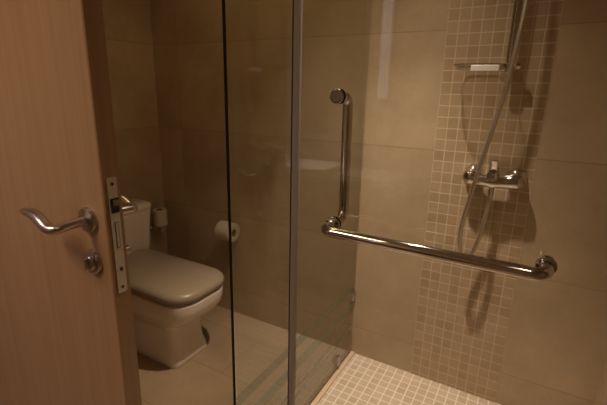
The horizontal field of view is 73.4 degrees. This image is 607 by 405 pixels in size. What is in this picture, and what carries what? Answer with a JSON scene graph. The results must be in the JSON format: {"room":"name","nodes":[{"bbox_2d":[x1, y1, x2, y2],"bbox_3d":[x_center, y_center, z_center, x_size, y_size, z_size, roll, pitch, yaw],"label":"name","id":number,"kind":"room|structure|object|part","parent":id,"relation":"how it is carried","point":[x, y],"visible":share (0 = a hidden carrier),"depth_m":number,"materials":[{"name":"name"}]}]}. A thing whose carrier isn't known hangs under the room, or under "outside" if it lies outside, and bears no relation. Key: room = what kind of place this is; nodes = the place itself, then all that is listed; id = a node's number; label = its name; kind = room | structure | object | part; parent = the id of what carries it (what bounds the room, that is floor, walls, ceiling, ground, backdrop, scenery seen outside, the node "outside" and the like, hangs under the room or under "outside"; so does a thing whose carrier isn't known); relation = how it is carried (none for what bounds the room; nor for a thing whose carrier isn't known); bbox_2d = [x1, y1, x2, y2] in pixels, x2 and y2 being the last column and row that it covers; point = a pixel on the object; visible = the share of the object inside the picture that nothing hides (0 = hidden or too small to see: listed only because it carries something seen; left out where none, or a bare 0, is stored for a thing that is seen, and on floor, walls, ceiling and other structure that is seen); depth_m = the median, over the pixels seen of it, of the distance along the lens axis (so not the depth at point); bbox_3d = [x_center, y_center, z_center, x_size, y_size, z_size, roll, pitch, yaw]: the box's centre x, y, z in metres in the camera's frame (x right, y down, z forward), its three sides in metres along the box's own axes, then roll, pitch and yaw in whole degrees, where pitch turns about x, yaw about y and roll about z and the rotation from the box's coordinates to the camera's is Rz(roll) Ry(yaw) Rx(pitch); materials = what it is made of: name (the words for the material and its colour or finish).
{"room":"bathroom","nodes":[
{"label":"bathroom","id":0,"kind":"room"},
{"bbox_2d":[102,0,167,253],"bbox_3d":[-1.617,-0.212,1.275,0.100,2.370,2.824,10,17,28],"label":"wall","id":1,"kind":"structure","parent":0,"point":[127,23],"depth_m":2.29,"materials":[{"name":"beige stone"}]},
{"bbox_2d":[150,207,162,231],"bbox_3d":[-0.900,0.105,2.482,0.107,0.162,0.044,5,16,12],"label":"holder","id":2,"kind":"object","parent":1,"relation":"attached to","point":[151,226],"visible":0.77,"depth_m":2.49,"materials":[{"name":"silver metal"}]},
{"bbox_2d":[152,208,167,226],"bbox_3d":[-0.870,0.089,2.470,0.082,0.098,0.082,10,17,28],"label":"toilet paper roll","id":3,"kind":"object","parent":2,"relation":"on","point":[160,219],"visible":0.97,"depth_m":2.44,"materials":[{"name":"beige paper"}]},
{"bbox_2d":[137,305,346,404],"bbox_3d":[-0.234,1.133,0.864,3.090,0.050,2.724,10,17,28],"label":"floor","id":4,"kind":"structure","parent":0,"point":[261,348],"depth_m":1.97,"materials":[{"name":"beige tile"}]},
{"bbox_2d":[123,198,223,368],"bbox_3d":[-0.756,0.400,2.105,0.777,0.688,0.422,10,17,28],"label":"toilet","id":5,"kind":"object","parent":4,"relation":"on","point":[170,295],"visible":0.55,"depth_m":1.96,"materials":[{"name":"beige ceramic"}]},
{"bbox_3d":[-1.022,0.190,2.216,0.147,0.269,0.398,10,17,28],"label":"tank","id":6,"kind":"part","parent":5,"relation":"part of","materials":[{"name":"beige ceramic"}]},
{"bbox_3d":[-1.017,0.044,2.174,0.153,0.034,0.410,10,17,28],"label":"tank lid","id":7,"kind":"part","parent":5,"relation":"part of","materials":[{"name":"beige ceramic"}]},
{"bbox_3d":[-0.701,0.354,2.022,0.617,0.056,0.358,10,17,28],"label":"lid","id":8,"kind":"part","parent":5,"relation":"part of","materials":[{"name":"beige plastic"}]},
{"bbox_3d":[-0.699,0.387,2.030,0.592,0.012,0.344,10,17,28],"label":"seat","id":9,"kind":"part","parent":5,"relation":"part of","materials":[{"name":"beige plastic"}]},
{"bbox_3d":[-0.755,0.563,2.109,0.712,0.372,0.344,10,17,28],"label":"bowl","id":10,"kind":"part","parent":5,"relation":"part of","materials":[{"name":"beige ceramic"}]},
{"bbox_2d":[150,0,606,404],"bbox_3d":[0.166,-0.350,1.924,2.535,2.370,0.100,10,17,28],"label":"wall","id":11,"kind":"structure","parent":0,"point":[388,55],"depth_m":1.87,"materials":[{"name":"beige tile"}]},
{"bbox_2d":[306,350,354,404],"bbox_3d":[0.023,0.872,1.724,0.036,0.012,0.911,10,17,28],"label":"trim","id":12,"kind":"structure","parent":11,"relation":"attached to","point":[329,383],"depth_m":1.89,"materials":[{"name":"beige stone"}]},
{"bbox_2d":[222,0,355,404],"bbox_3d":[0.036,-0.092,1.457,0.022,1.988,0.924,10,17,28],"label":"panel","id":13,"kind":"object","parent":12,"relation":"on","point":[338,363],"visible":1,"depth_m":1.09,"materials":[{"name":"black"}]},
{"bbox_2d":[317,354,500,404],"bbox_3d":[0.470,0.953,1.479,0.997,0.003,0.912,10,17,28],"label":"shower floor","id":14,"kind":"structure","parent":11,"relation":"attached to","point":[364,380],"depth_m":1.84,"materials":[{"name":"tile"}]},
{"bbox_2d":[411,0,563,401],"bbox_3d":[0.704,-0.270,1.571,0.372,2.317,0.011,10,17,28],"label":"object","id":15,"kind":"structure","parent":11,"relation":"attached to","point":[463,312],"depth_m":1.62,"materials":[{"name":"beige tile"}]},
{"bbox_2d":[462,160,526,189],"bbox_3d":[0.717,-0.103,1.537,0.226,0.128,0.106,10,17,28],"label":"shower mixer","id":16,"kind":"object","parent":11,"relation":"attached to","point":[515,178],"visible":0.95,"depth_m":1.51,"materials":[{"name":"silver metal"}]},
{"bbox_2d":[457,0,529,254],"bbox_3d":[0.674,-0.375,1.436,0.116,1.249,0.082,2,15,4],"label":"shower hose","id":17,"kind":"object","parent":16,"relation":"attached to","point":[526,2],"visible":0.88,"depth_m":1.47,"materials":[{"name":"silver metal"}]},
{"bbox_3d":[0.703,-0.131,1.503,0.036,0.057,0.047,10,17,28],"label":"lever","id":18,"kind":"part","parent":16,"relation":"part of","materials":[{"name":"silver metal"}]},
{"bbox_2d":[503,0,523,73],"bbox_3d":[0.749,-0.863,1.340,0.059,0.844,0.074,10,17,28],"label":"shower rail","id":19,"kind":"object","parent":11,"relation":"attached to","point":[518,4],"visible":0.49,"depth_m":1.40,"materials":[{"name":"silver metal"}]},
{"bbox_2d":[454,63,505,71],"bbox_3d":[0.627,-0.480,1.453,0.170,0.026,0.138,10,17,28],"label":"soap dish","id":20,"kind":"object","parent":19,"relation":"attached to","point":[474,68],"visible":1,"depth_m":1.40,"materials":[{"name":"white plastic"}]},
{"bbox_3d":[0.616,-0.458,1.384,0.090,0.019,0.003,10,17,28],"label":"trim","id":21,"kind":"part","parent":20,"relation":"part of","materials":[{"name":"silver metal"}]},
{"bbox_3d":[0.745,-0.475,1.419,0.026,0.027,0.027,10,17,28],"label":"clamp knob","id":22,"kind":"part","parent":19,"relation":"part of","materials":[{"name":"silver metal"}]},
{"bbox_2d":[594,355,606,404],"bbox_3d":[0.965,-0.056,0.911,0.100,2.370,0.934,10,17,28],"label":"wall","id":23,"kind":"structure","parent":0,"point":[601,397],"depth_m":1.51,"materials":[{"name":"beige tile"}]},
{"bbox_2d":[287,0,557,404],"bbox_3d":[0.331,0.096,0.784,0.832,1.984,0.133,10,17,28],"label":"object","id":24,"kind":"structure","parent":23,"relation":"attached to","point":[545,267],"depth_m":0.89,"materials":[{"name":"silver metal"}]},
{"bbox_3d":[0.088,-0.095,0.921,0.027,0.305,0.062,10,17,28],"label":"upright pull","id":25,"kind":"part","parent":24,"relation":"part of","materials":[{"name":"silver metal"}]},
{"bbox_3d":[-1.288,-0.234,1.286,0.455,2.320,0.070,10,17,28],"label":"wall partition","id":26,"kind":"structure","parent":0,"visible":0},
{"bbox_2d":[0,0,141,404],"bbox_3d":[-0.731,-0.011,1.012,0.832,2.042,0.206,10,17,28],"label":"door","id":27,"kind":"structure","parent":26,"relation":"in","point":[67,331],"depth_m":0.87,"materials":[{"name":"brown wood"}]},
{"bbox_3d":[-0.502,0.030,0.810,0.128,0.041,0.075,10,17,28],"label":"lever handle","id":28,"kind":"part","parent":27,"relation":"part of","materials":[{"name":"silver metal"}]},
{"bbox_3d":[-0.377,0.070,0.824,0.002,0.245,0.021,10,17,28],"label":"lock plate","id":29,"kind":"part","parent":27,"relation":"part of","materials":[{"name":"silver metal"}]},
{"bbox_3d":[-0.437,0.001,0.920,0.128,0.041,0.075,10,17,28],"label":"lever handle","id":30,"kind":"part","parent":27,"relation":"part of","materials":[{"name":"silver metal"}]},
{"bbox_3d":[-0.412,0.151,2.290,0.122,0.044,0.078,10,17,28],"label":"holder","id":31,"kind":"object","parent":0,"visible":0},
{"bbox_2d":[214,220,239,241],"bbox_3d":[-0.424,0.159,2.260,0.096,0.106,0.106,10,17,28],"label":"toilet paper roll","id":32,"kind":"object","parent":31,"relation":"on","point":[221,229],"visible":0.88,"depth_m":2.23,"materials":[{"name":"beige paper"}]}
]}

